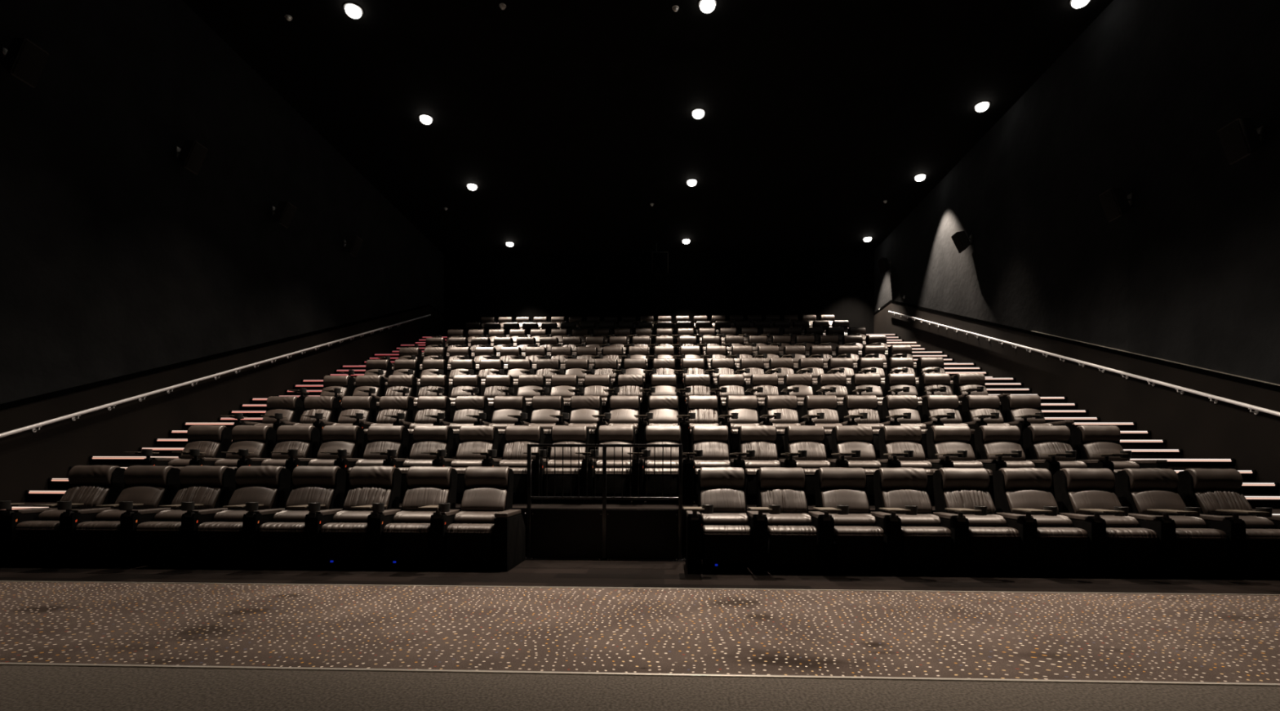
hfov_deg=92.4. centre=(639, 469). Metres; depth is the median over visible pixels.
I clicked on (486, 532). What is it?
recliner
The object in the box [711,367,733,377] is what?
lumbar cushion
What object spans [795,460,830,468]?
seat cushion
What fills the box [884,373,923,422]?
recliner
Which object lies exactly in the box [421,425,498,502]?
recliner
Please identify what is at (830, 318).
recliner
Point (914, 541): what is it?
recliner
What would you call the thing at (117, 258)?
wall
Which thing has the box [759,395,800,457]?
recliner
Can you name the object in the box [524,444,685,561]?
guardrail
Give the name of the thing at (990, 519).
seat cushion
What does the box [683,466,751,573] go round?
recliner
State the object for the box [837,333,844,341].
lumbar cushion
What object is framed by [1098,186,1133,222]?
wall speaker
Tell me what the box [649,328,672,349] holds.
recliner
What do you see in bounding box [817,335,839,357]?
recliner
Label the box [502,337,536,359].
recliner
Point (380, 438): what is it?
recliner
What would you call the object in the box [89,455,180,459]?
step light
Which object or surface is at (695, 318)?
recliner
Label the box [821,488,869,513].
lumbar cushion
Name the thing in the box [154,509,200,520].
seat cushion
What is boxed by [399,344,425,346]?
step light
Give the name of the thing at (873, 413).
lumbar cushion
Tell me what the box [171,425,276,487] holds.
recliner
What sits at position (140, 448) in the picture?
step light
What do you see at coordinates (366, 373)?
lumbar cushion
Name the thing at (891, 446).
lumbar cushion
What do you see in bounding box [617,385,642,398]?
lumbar cushion
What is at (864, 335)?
lumbar cushion
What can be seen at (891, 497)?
lumbar cushion
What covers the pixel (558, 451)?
lumbar cushion
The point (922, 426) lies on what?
seat cushion
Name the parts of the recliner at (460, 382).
panel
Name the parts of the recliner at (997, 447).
armrest, tray post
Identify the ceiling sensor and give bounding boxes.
[284,14,292,21]
[499,3,506,9]
[671,4,679,12]
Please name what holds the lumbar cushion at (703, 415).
on the recliner at (701, 410)
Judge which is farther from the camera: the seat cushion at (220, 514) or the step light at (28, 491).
the step light at (28, 491)
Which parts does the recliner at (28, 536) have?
tray post, armrest, panel, frame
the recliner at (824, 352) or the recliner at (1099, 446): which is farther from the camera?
the recliner at (824, 352)
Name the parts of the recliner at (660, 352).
armrest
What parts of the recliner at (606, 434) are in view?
tray post, armrest, panel, frame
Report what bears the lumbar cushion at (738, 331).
on the recliner at (738, 325)
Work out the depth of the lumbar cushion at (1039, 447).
9.55 m
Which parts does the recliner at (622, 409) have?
tray post, armrest, panel, frame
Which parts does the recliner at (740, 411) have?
armrest, tray post, frame, panel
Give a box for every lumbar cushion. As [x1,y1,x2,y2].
[59,484,110,508]
[114,485,165,509]
[171,485,221,509]
[180,440,220,458]
[226,440,265,458]
[228,485,277,510]
[262,408,294,423]
[271,440,310,459]
[285,485,334,510]
[299,408,332,423]
[317,440,355,459]
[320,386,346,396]
[337,408,369,423]
[343,486,391,510]
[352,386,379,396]
[363,440,400,459]
[364,368,386,377]
[376,408,407,423]
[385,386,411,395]
[392,368,414,375]
[398,355,417,359]
[402,486,448,511]
[409,440,446,459]
[414,408,445,423]
[417,386,444,397]
[420,368,442,377]
[422,355,443,360]
[447,345,455,352]
[448,355,464,364]
[448,368,471,378]
[450,386,475,398]
[453,408,483,423]
[456,440,493,459]
[461,486,506,511]
[467,336,474,342]
[470,344,482,352]
[474,355,490,364]
[478,368,498,378]
[484,328,491,335]
[484,386,508,398]
[488,336,496,342]
[492,408,522,423]
[493,344,506,352]
[499,355,513,364]
[502,440,538,459]
[505,328,510,334]
[507,368,528,378]
[511,335,518,342]
[516,344,529,352]
[517,385,542,397]
[524,328,531,334]
[525,355,539,364]
[530,408,560,423]
[531,335,540,342]
[536,368,558,378]
[539,344,551,352]
[546,328,551,334]
[550,385,575,397]
[550,441,586,459]
[551,335,562,342]
[551,355,566,364]
[562,344,577,351]
[565,328,572,334]
[565,368,586,378]
[569,408,599,423]
[572,335,586,342]
[577,355,595,364]
[582,328,592,334]
[583,385,608,397]
[586,344,602,351]
[593,335,608,342]
[594,368,616,378]
[597,441,632,460]
[602,328,613,334]
[603,355,622,363]
[609,343,626,351]
[609,408,638,423]
[616,335,629,342]
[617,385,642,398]
[623,368,645,378]
[630,354,647,363]
[634,343,649,351]
[645,441,679,460]
[648,408,677,423]
[651,385,675,395]
[653,368,675,374]
[657,343,671,346]
[657,354,673,358]
[677,334,693,344]
[679,343,696,351]
[680,354,699,363]
[682,368,704,380]
[684,385,710,399]
[688,408,717,423]
[693,441,728,460]
[699,334,714,342]
[700,488,745,512]
[702,343,719,351]
[706,354,726,363]
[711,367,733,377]
[719,385,744,397]
[720,334,733,342]
[726,343,742,351]
[728,408,758,423]
[733,354,752,363]
[736,327,747,333]
[741,441,777,460]
[742,367,764,377]
[743,334,755,342]
[751,343,767,351]
[752,385,778,397]
[760,488,807,513]
[763,354,778,363]
[767,334,777,341]
[767,408,798,423]
[771,367,793,377]
[778,342,791,351]
[786,385,813,397]
[788,353,805,363]
[788,441,826,460]
[791,333,799,341]
[800,326,805,333]
[800,367,823,377]
[804,342,814,351]
[807,408,839,423]
[814,333,822,341]
[814,353,831,363]
[821,384,848,397]
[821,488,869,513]
[822,326,827,333]
[825,342,838,351]
[831,367,853,377]
[836,441,875,460]
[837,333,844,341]
[840,353,858,362]
[843,326,848,333]
[848,342,862,351]
[848,408,879,423]
[855,384,882,397]
[860,333,866,341]
[861,367,884,377]
[865,353,886,362]
[880,342,888,351]
[881,488,931,513]
[885,441,924,460]
[888,408,920,423]
[889,384,917,396]
[891,367,915,374]
[892,353,913,359]
[921,366,945,373]
[924,384,952,395]
[928,408,962,423]
[934,441,974,461]
[943,488,995,514]
[959,384,988,395]
[969,408,1003,423]
[983,441,1025,461]
[1004,488,1058,514]
[1010,408,1044,423]
[1033,441,1075,461]
[1067,488,1121,515]
[1083,441,1126,461]
[1130,489,1186,515]
[1193,489,1253,515]
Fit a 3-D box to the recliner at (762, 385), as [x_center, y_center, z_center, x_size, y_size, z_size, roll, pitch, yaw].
[2.703,-1.554,13.544,0.819,1.251,1.267,0,0,2]
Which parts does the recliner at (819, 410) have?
armrest, tray post, panel, frame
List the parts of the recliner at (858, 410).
armrest, tray post, panel, frame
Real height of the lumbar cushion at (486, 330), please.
0.350 m
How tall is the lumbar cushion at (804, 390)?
0.350 m
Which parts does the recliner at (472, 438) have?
tray post, armrest, frame, panel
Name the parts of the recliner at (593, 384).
tray post, panel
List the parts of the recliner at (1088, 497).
armrest, tray post, frame, panel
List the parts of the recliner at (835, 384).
tray post, panel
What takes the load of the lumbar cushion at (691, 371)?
on the recliner at (689, 366)
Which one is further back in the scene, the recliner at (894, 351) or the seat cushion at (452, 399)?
the recliner at (894, 351)
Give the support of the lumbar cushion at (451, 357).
on the recliner at (454, 352)
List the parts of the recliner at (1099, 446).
armrest, tray post, armrest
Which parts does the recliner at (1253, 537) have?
armrest, tray post, panel, frame, armrest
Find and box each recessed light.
[342,1,364,18]
[417,113,433,124]
[466,182,478,190]
[505,241,515,246]
[681,238,691,244]
[685,178,697,186]
[690,107,706,119]
[697,0,717,13]
[862,236,872,241]
[913,173,927,181]
[973,100,991,111]
[1068,0,1089,8]
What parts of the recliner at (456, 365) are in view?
panel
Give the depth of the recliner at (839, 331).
21.82 m
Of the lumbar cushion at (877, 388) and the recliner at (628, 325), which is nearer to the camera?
the lumbar cushion at (877, 388)
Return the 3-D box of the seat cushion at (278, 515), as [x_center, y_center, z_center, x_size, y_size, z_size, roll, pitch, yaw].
[-4.297,0.585,7.808,0.554,0.135,0.368,0,0,2]
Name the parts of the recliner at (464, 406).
tray post, armrest, panel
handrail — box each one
[0,314,431,437]
[888,311,1279,416]
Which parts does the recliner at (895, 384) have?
tray post, panel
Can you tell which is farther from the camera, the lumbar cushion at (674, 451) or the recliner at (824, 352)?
the recliner at (824, 352)
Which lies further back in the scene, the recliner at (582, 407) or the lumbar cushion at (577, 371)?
the lumbar cushion at (577, 371)
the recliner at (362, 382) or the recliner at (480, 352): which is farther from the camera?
the recliner at (480, 352)
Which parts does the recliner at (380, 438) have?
tray post, armrest, panel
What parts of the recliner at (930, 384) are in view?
tray post, panel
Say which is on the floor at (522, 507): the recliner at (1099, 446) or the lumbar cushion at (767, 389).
the recliner at (1099, 446)
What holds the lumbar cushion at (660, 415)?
on the recliner at (664, 410)
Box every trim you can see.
[0,304,444,410]
[0,580,1279,595]
[0,662,1279,686]
[873,300,1279,391]
[1031,330,1279,386]
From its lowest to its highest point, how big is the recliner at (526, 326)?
1.251 m
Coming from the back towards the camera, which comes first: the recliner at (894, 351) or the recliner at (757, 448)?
the recliner at (894, 351)
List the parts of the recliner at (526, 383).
panel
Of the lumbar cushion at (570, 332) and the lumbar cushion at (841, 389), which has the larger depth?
the lumbar cushion at (570, 332)
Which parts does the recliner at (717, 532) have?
armrest, tray post, frame, panel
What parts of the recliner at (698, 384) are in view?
armrest, tray post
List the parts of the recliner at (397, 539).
tray post, armrest, panel, frame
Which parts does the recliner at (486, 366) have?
panel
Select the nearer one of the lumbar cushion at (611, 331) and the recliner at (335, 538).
the recliner at (335, 538)
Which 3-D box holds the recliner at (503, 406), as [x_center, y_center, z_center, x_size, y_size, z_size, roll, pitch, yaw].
[-2.714,-0.839,11.731,0.793,1.251,1.294,0,0,5]
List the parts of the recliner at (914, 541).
armrest, tray post, frame, panel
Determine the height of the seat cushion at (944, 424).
0.135 m
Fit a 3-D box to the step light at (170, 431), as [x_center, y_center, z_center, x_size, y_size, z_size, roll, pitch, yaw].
[-8.514,-0.753,12.151,1.601,0.058,0.067,0,0,2]
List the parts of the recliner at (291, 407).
tray post, armrest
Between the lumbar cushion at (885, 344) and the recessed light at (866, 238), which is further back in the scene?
the recessed light at (866, 238)
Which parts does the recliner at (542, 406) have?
tray post, panel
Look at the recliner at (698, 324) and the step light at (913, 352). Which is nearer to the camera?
the step light at (913, 352)
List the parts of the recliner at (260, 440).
tray post, armrest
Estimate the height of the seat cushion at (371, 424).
0.135 m
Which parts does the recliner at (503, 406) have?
tray post, frame, panel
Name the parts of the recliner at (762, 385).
tray post, panel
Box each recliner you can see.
[0,465,125,567]
[32,465,180,567]
[95,465,235,568]
[123,425,231,470]
[158,465,291,568]
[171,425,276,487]
[220,395,302,427]
[221,425,319,470]
[222,466,346,569]
[260,395,339,444]
[271,425,364,495]
[285,466,401,569]
[288,375,353,413]
[301,395,376,450]
[320,425,408,502]
[323,375,385,416]
[338,360,391,393]
[342,395,413,457]
[351,466,457,570]
[357,374,417,422]
[368,359,419,395]
[370,425,453,502]
[376,346,422,375]
[383,395,451,457]
[391,374,448,422]
[398,359,448,397]
[402,346,446,378]
[406,337,445,364]
[417,466,525,572]
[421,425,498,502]
[424,395,488,457]
[426,374,481,422]
[428,359,475,397]
[429,346,471,378]
[430,337,468,363]
[431,329,465,351]
[451,323,481,338]
[452,329,485,348]
[454,337,490,359]
[456,346,496,375]
[458,359,503,395]
[462,374,513,422]
[466,395,526,457]
[468,317,496,329]
[471,322,500,337]
[471,425,543,503]
[474,328,506,346]
[478,337,513,359]
[483,346,521,374]
[489,359,532,395]
[491,322,519,337]
[492,316,513,328]
[496,328,527,346]
[497,374,546,422]
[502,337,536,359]
[507,395,564,457]
[510,316,530,328]
[510,322,538,337]
[510,346,546,374]
[517,328,547,346]
[520,359,560,395]
[523,425,589,504]
[526,337,558,359]
[528,316,548,328]
[530,322,557,337]
[533,374,578,422]
[536,346,572,374]
[538,328,568,346]
[541,316,565,328]
[549,359,589,395]
[549,395,601,457]
[550,336,581,355]
[551,322,576,336]
[559,316,582,327]
[561,328,589,343]
[563,346,597,374]
[568,374,611,422]
[570,322,595,334]
[574,336,604,355]
[575,425,635,504]
[581,358,617,395]
[583,328,609,344]
[590,321,614,335]
[591,346,622,374]
[591,395,639,457]
[599,336,626,355]
[603,373,644,422]
[604,328,631,344]
[610,321,633,335]
[612,358,646,395]
[615,315,635,331]
[617,346,648,375]
[623,336,650,360]
[627,328,651,349]
[627,425,681,504]
[630,321,653,339]
[633,315,653,327]
[634,395,679,457]
[640,374,676,423]
[643,358,675,395]
[645,346,674,375]
[647,336,673,360]
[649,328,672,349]
[650,321,671,339]
[652,315,671,331]
[670,315,689,331]
[671,321,691,339]
[671,328,693,349]
[671,336,697,360]
[672,346,700,375]
[673,358,705,395]
[675,373,711,422]
[676,395,719,457]
[682,425,730,505]
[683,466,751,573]
[688,315,707,327]
[691,321,711,334]
[693,328,715,343]
[696,336,720,355]
[699,346,726,374]
[703,358,734,395]
[707,315,725,328]
[710,373,745,422]
[711,320,730,336]
[715,328,736,344]
[718,395,759,457]
[720,335,743,357]
[726,345,753,373]
[729,425,780,504]
[732,320,750,335]
[734,357,764,395]
[737,327,758,345]
[745,335,767,358]
[745,373,779,422]
[746,466,817,574]
[752,320,769,335]
[754,345,779,373]
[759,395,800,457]
[760,327,779,345]
[765,357,794,395]
[770,335,791,357]
[778,425,830,505]
[781,373,813,422]
[782,327,801,345]
[782,345,805,373]
[792,320,809,335]
[795,335,815,357]
[796,357,824,395]
[799,395,842,457]
[800,315,816,327]
[804,327,822,345]
[808,345,832,373]
[808,467,884,575]
[812,320,829,335]
[816,373,848,422]
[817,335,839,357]
[818,314,835,327]
[825,327,844,345]
[827,357,854,395]
[827,425,881,505]
[831,320,848,335]
[835,345,859,373]
[840,395,884,457]
[841,335,863,358]
[847,327,866,346]
[850,373,884,422]
[857,357,885,396]
[862,345,887,376]
[865,334,888,361]
[870,467,951,575]
[876,425,937,506]
[880,395,928,457]
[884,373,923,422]
[886,357,919,396]
[888,345,917,377]
[916,357,955,395]
[918,373,963,421]
[921,395,975,453]
[925,425,992,496]
[933,467,1019,576]
[952,373,1010,422]
[961,395,1009,457]
[973,425,1035,506]
[992,467,1088,577]
[1001,395,1075,451]
[1022,425,1087,499]
[1053,467,1157,577]
[1071,425,1168,493]
[1114,467,1226,578]
[1177,468,1279,579]
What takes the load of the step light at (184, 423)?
attached to the floor at (31, 500)
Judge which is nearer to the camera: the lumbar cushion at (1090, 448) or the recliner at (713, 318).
the lumbar cushion at (1090, 448)
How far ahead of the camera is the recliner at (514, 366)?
16.11 m
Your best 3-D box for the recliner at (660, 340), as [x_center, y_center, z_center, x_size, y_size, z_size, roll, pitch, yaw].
[0.672,-3.754,19.732,0.825,1.251,1.283,0,0,2]
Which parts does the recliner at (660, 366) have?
tray post, armrest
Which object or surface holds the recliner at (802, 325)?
on the floor
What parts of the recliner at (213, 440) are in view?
tray post, armrest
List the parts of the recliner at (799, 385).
panel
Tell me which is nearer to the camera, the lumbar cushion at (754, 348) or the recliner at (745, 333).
the lumbar cushion at (754, 348)
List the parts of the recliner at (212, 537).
tray post, armrest, panel, frame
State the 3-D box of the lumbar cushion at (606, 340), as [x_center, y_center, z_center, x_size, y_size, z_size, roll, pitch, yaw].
[-1.410,-4.677,22.163,0.558,0.350,0.332,0,0,2]
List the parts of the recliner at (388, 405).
tray post, armrest, panel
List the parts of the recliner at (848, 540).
armrest, tray post, frame, panel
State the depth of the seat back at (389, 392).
14.11 m
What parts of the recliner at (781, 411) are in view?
tray post, panel, frame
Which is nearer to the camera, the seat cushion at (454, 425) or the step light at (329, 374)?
the seat cushion at (454, 425)
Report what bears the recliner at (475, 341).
on the floor
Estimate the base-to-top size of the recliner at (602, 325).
1.253 m
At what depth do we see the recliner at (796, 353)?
17.85 m
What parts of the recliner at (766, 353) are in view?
panel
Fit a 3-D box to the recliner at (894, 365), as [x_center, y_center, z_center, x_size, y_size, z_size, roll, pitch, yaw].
[6.595,-2.274,15.421,0.816,1.248,1.262,0,0,2]
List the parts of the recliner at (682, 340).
armrest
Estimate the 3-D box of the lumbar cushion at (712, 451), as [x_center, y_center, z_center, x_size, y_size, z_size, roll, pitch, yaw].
[1.134,-0.281,9.855,0.558,0.350,0.332,0,0,2]
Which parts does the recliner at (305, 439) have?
tray post, armrest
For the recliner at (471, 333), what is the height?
1.251 m
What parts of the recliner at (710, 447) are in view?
armrest, tray post, frame, panel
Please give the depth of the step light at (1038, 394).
14.77 m
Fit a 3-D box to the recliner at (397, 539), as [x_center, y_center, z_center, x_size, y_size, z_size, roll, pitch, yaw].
[-2.893,0.579,7.667,0.820,1.248,1.263,0,0,2]
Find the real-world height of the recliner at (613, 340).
1.251 m
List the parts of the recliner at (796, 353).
panel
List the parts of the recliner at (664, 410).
tray post, armrest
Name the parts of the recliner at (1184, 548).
armrest, tray post, frame, panel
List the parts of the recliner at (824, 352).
panel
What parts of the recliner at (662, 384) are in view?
armrest, tray post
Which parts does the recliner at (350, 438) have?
tray post, armrest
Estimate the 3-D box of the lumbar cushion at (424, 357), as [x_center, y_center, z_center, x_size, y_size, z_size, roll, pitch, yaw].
[-6.153,-3.228,18.287,0.558,0.350,0.332,0,0,2]
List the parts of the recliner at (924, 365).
panel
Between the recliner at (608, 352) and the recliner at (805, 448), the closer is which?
the recliner at (805, 448)
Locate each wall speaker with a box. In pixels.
[1,37,48,88]
[175,139,208,174]
[271,200,296,228]
[342,235,363,257]
[951,231,972,253]
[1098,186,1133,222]
[1217,118,1263,164]
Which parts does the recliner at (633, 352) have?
armrest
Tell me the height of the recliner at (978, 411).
1.248 m
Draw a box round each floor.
[0,337,446,515]
[0,558,1279,710]
[343,501,995,559]
[407,457,976,501]
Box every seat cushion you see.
[37,508,85,519]
[95,508,137,519]
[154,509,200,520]
[167,458,214,466]
[213,509,248,520]
[214,458,257,466]
[254,423,273,427]
[261,458,286,466]
[273,510,308,521]
[293,422,312,425]
[307,458,334,466]
[332,422,352,425]
[333,510,372,521]
[355,459,384,466]
[370,423,392,425]
[393,510,435,522]
[402,459,434,467]
[408,422,433,429]
[448,397,455,401]
[448,422,473,429]
[450,459,483,467]
[453,511,502,522]
[488,422,514,429]
[498,459,533,467]
[524,397,532,401]
[528,423,555,429]
[547,459,582,467]
[563,397,570,401]
[568,422,596,429]
[577,377,584,382]
[595,459,631,467]
[601,397,607,402]
[608,422,638,429]
[644,459,678,468]
[648,422,678,425]
[688,422,718,430]
[693,460,730,468]
[701,512,747,524]
[720,397,725,401]
[730,422,759,429]
[744,460,780,468]
[757,397,764,401]
[762,512,812,524]
[773,422,800,429]
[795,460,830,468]
[796,397,804,401]
[815,422,842,429]
[828,512,875,524]
[836,397,844,401]
[846,460,881,468]
[857,422,884,429]
[876,396,884,401]
[895,513,941,525]
[898,460,932,468]
[900,422,926,429]
[943,422,968,426]
[953,460,983,468]
[953,513,1006,525]
[986,422,1009,425]
[1005,460,1035,468]
[1022,514,1072,526]
[1031,422,1052,425]
[1057,461,1087,469]
[1087,514,1139,527]
[1111,461,1139,469]
[1155,515,1206,527]
[1217,515,1274,528]
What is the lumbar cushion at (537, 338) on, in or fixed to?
on the recliner at (535, 333)
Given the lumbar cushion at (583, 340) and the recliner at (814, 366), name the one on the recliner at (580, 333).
the lumbar cushion at (583, 340)
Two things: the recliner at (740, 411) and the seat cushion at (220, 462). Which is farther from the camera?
the recliner at (740, 411)
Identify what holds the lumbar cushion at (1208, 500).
on the recliner at (1253, 537)
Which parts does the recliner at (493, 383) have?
panel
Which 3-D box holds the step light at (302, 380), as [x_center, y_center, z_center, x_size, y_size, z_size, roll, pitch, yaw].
[-8.331,-2.398,16.560,1.601,0.058,0.067,0,0,2]
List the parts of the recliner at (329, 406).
tray post, armrest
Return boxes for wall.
[0,0,444,502]
[444,249,875,336]
[874,0,1279,495]
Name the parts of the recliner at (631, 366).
armrest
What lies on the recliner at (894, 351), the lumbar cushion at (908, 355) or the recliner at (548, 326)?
the lumbar cushion at (908, 355)
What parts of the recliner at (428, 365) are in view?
panel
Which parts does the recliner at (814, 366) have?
panel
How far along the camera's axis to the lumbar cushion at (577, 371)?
15.97 m
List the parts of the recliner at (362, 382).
tray post, armrest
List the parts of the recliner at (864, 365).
panel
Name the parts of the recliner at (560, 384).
panel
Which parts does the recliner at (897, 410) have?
armrest, tray post, panel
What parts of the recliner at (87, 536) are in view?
tray post, armrest, panel, frame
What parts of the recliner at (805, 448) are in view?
armrest, tray post, panel, frame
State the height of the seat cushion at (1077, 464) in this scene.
0.136 m
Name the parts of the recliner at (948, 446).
armrest, tray post, panel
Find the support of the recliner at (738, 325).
on the floor
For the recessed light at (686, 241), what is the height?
0.136 m
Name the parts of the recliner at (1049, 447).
armrest, tray post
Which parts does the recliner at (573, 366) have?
panel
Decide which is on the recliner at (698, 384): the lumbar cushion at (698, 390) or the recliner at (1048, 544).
the lumbar cushion at (698, 390)
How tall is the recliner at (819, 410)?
1.251 m
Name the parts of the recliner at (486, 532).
tray post, armrest, panel, frame, armrest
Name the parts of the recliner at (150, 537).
tray post, armrest, panel, frame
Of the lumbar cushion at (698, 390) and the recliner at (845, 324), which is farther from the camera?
the recliner at (845, 324)
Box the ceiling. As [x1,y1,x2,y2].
[182,0,1113,254]
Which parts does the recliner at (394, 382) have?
panel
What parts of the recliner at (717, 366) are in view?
armrest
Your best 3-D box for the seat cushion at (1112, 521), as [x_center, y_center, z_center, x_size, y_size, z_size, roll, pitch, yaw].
[5.614,0.615,7.407,0.554,0.136,0.367,0,0,2]
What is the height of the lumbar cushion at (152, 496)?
0.350 m
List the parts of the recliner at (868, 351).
panel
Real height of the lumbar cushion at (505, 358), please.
0.350 m
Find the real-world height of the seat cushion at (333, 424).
0.136 m
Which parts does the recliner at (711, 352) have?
armrest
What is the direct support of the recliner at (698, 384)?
on the floor
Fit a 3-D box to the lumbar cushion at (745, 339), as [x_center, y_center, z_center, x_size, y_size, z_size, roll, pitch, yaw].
[3.927,-4.661,21.948,0.558,0.350,0.335,0,0,2]
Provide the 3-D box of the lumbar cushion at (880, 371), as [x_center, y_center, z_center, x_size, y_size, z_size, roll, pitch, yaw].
[5.961,-2.461,15.763,0.558,0.350,0.332,0,0,2]
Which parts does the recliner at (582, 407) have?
tray post, panel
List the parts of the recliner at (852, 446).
armrest, tray post, panel, frame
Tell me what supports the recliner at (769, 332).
on the floor
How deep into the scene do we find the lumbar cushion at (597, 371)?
15.95 m
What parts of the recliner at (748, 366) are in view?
panel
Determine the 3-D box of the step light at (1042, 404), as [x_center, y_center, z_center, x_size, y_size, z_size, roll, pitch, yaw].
[8.737,-1.433,13.488,1.641,0.058,0.067,0,0,2]
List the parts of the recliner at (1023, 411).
armrest, tray post, armrest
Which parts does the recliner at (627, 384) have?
armrest, tray post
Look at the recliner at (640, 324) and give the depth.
24.13 m
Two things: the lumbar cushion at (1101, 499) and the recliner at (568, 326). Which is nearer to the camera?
the lumbar cushion at (1101, 499)
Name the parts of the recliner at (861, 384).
tray post, panel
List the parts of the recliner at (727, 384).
tray post, armrest, panel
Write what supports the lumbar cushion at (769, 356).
on the recliner at (766, 353)
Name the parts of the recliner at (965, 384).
tray post, armrest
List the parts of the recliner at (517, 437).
tray post, armrest, frame, panel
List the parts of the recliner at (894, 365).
panel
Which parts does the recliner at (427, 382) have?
panel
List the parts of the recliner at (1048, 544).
armrest, tray post, frame, panel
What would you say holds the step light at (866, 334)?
attached to the stairs
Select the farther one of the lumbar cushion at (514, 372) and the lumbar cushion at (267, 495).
the lumbar cushion at (514, 372)
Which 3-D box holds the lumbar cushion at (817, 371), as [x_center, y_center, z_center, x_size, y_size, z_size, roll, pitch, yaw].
[4.436,-2.465,15.824,0.558,0.350,0.332,0,0,2]
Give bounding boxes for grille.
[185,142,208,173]
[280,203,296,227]
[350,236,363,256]
[877,258,885,273]
[951,232,964,253]
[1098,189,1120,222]
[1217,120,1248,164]
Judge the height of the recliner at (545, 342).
1.251 m
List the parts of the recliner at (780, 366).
panel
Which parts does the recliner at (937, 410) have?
armrest, tray post, panel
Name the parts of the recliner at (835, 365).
panel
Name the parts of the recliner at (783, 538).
armrest, tray post, frame, panel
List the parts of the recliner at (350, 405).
tray post, armrest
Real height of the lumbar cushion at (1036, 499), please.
0.350 m
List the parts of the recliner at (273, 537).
tray post, armrest, panel, frame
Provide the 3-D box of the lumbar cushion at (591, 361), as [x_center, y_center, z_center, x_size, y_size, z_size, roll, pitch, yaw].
[-1.579,-3.215,18.102,0.558,0.350,0.334,0,0,2]
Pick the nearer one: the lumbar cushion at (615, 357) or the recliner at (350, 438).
the recliner at (350, 438)
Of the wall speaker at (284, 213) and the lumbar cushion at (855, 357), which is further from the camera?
the lumbar cushion at (855, 357)
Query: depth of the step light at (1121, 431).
11.40 m
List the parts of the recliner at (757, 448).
armrest, tray post, panel, frame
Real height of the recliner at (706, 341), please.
1.251 m
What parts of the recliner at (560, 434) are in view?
tray post, armrest, panel, frame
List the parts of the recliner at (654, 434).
tray post, armrest, panel, frame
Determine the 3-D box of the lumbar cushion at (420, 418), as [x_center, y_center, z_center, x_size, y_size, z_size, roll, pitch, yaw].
[-4.119,-1.028,12.102,0.558,0.350,0.334,0,0,2]
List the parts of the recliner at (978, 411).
armrest, tray post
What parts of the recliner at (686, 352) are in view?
armrest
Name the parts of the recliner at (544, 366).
panel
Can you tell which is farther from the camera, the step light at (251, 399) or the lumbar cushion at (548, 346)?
the lumbar cushion at (548, 346)
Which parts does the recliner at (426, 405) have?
tray post, armrest, panel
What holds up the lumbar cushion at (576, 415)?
on the recliner at (582, 407)
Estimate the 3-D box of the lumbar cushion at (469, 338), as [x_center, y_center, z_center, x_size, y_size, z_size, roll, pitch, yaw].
[-5.984,-4.691,22.348,0.558,0.350,0.332,0,0,2]
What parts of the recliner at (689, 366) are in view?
armrest, tray post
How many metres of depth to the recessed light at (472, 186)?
20.55 m
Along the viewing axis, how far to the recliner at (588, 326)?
24.21 m
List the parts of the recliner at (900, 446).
armrest, tray post, panel, frame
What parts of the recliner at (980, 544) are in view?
armrest, tray post, frame, panel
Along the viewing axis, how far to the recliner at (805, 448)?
9.67 m
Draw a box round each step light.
[0,506,48,510]
[26,489,66,493]
[48,477,68,481]
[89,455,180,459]
[138,447,184,450]
[154,438,187,441]
[168,430,187,432]
[182,422,261,425]
[218,417,262,420]
[229,410,266,413]
[240,404,266,406]
[250,397,267,400]
[276,395,319,397]
[285,390,321,391]
[293,384,323,386]
[301,379,323,382]
[328,373,364,375]
[334,369,365,371]
[341,364,365,367]
[368,357,398,359]
[373,353,399,355]
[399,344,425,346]
[421,336,447,337]
[866,333,896,335]
[886,336,899,337]
[886,339,903,341]
[886,342,917,343]
[887,344,921,346]
[911,347,925,350]
[911,351,943,353]
[912,355,948,356]
[913,358,953,360]
[943,362,975,364]
[943,367,981,368]
[945,371,987,373]
[985,377,1015,379]
[985,382,1022,385]
[986,387,1031,390]
[988,393,1039,395]
[1040,396,1066,399]
[1040,403,1076,405]
[1041,409,1088,412]
[1044,417,1099,419]
[1045,422,1136,425]
[1120,430,1150,433]
[1120,439,1165,442]
[1123,448,1182,452]
[1126,457,1234,462]
[1173,469,1255,473]
[1241,482,1278,486]
[1244,495,1279,499]
[1271,512,1279,515]
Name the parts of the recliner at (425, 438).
tray post, armrest, panel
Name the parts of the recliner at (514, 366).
panel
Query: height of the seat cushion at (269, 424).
0.135 m
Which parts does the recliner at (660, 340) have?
armrest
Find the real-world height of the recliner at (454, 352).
1.251 m
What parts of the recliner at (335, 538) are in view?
tray post, armrest, panel, frame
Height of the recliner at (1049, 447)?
1.248 m
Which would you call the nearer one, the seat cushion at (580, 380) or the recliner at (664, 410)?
the recliner at (664, 410)
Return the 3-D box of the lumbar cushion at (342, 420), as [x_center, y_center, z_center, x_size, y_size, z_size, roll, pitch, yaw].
[-5.643,-1.032,12.163,0.558,0.350,0.332,0,0,2]
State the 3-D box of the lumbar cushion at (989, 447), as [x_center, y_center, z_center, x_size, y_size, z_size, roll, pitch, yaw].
[5.708,-0.267,9.671,0.558,0.350,0.332,0,0,2]
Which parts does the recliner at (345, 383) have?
tray post, armrest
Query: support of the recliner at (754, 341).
on the floor
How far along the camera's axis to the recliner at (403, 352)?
18.31 m
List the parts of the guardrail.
post, rail, kick panel, rail, post, rail, kick panel, rail, plate, post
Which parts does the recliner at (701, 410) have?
armrest, tray post, frame, panel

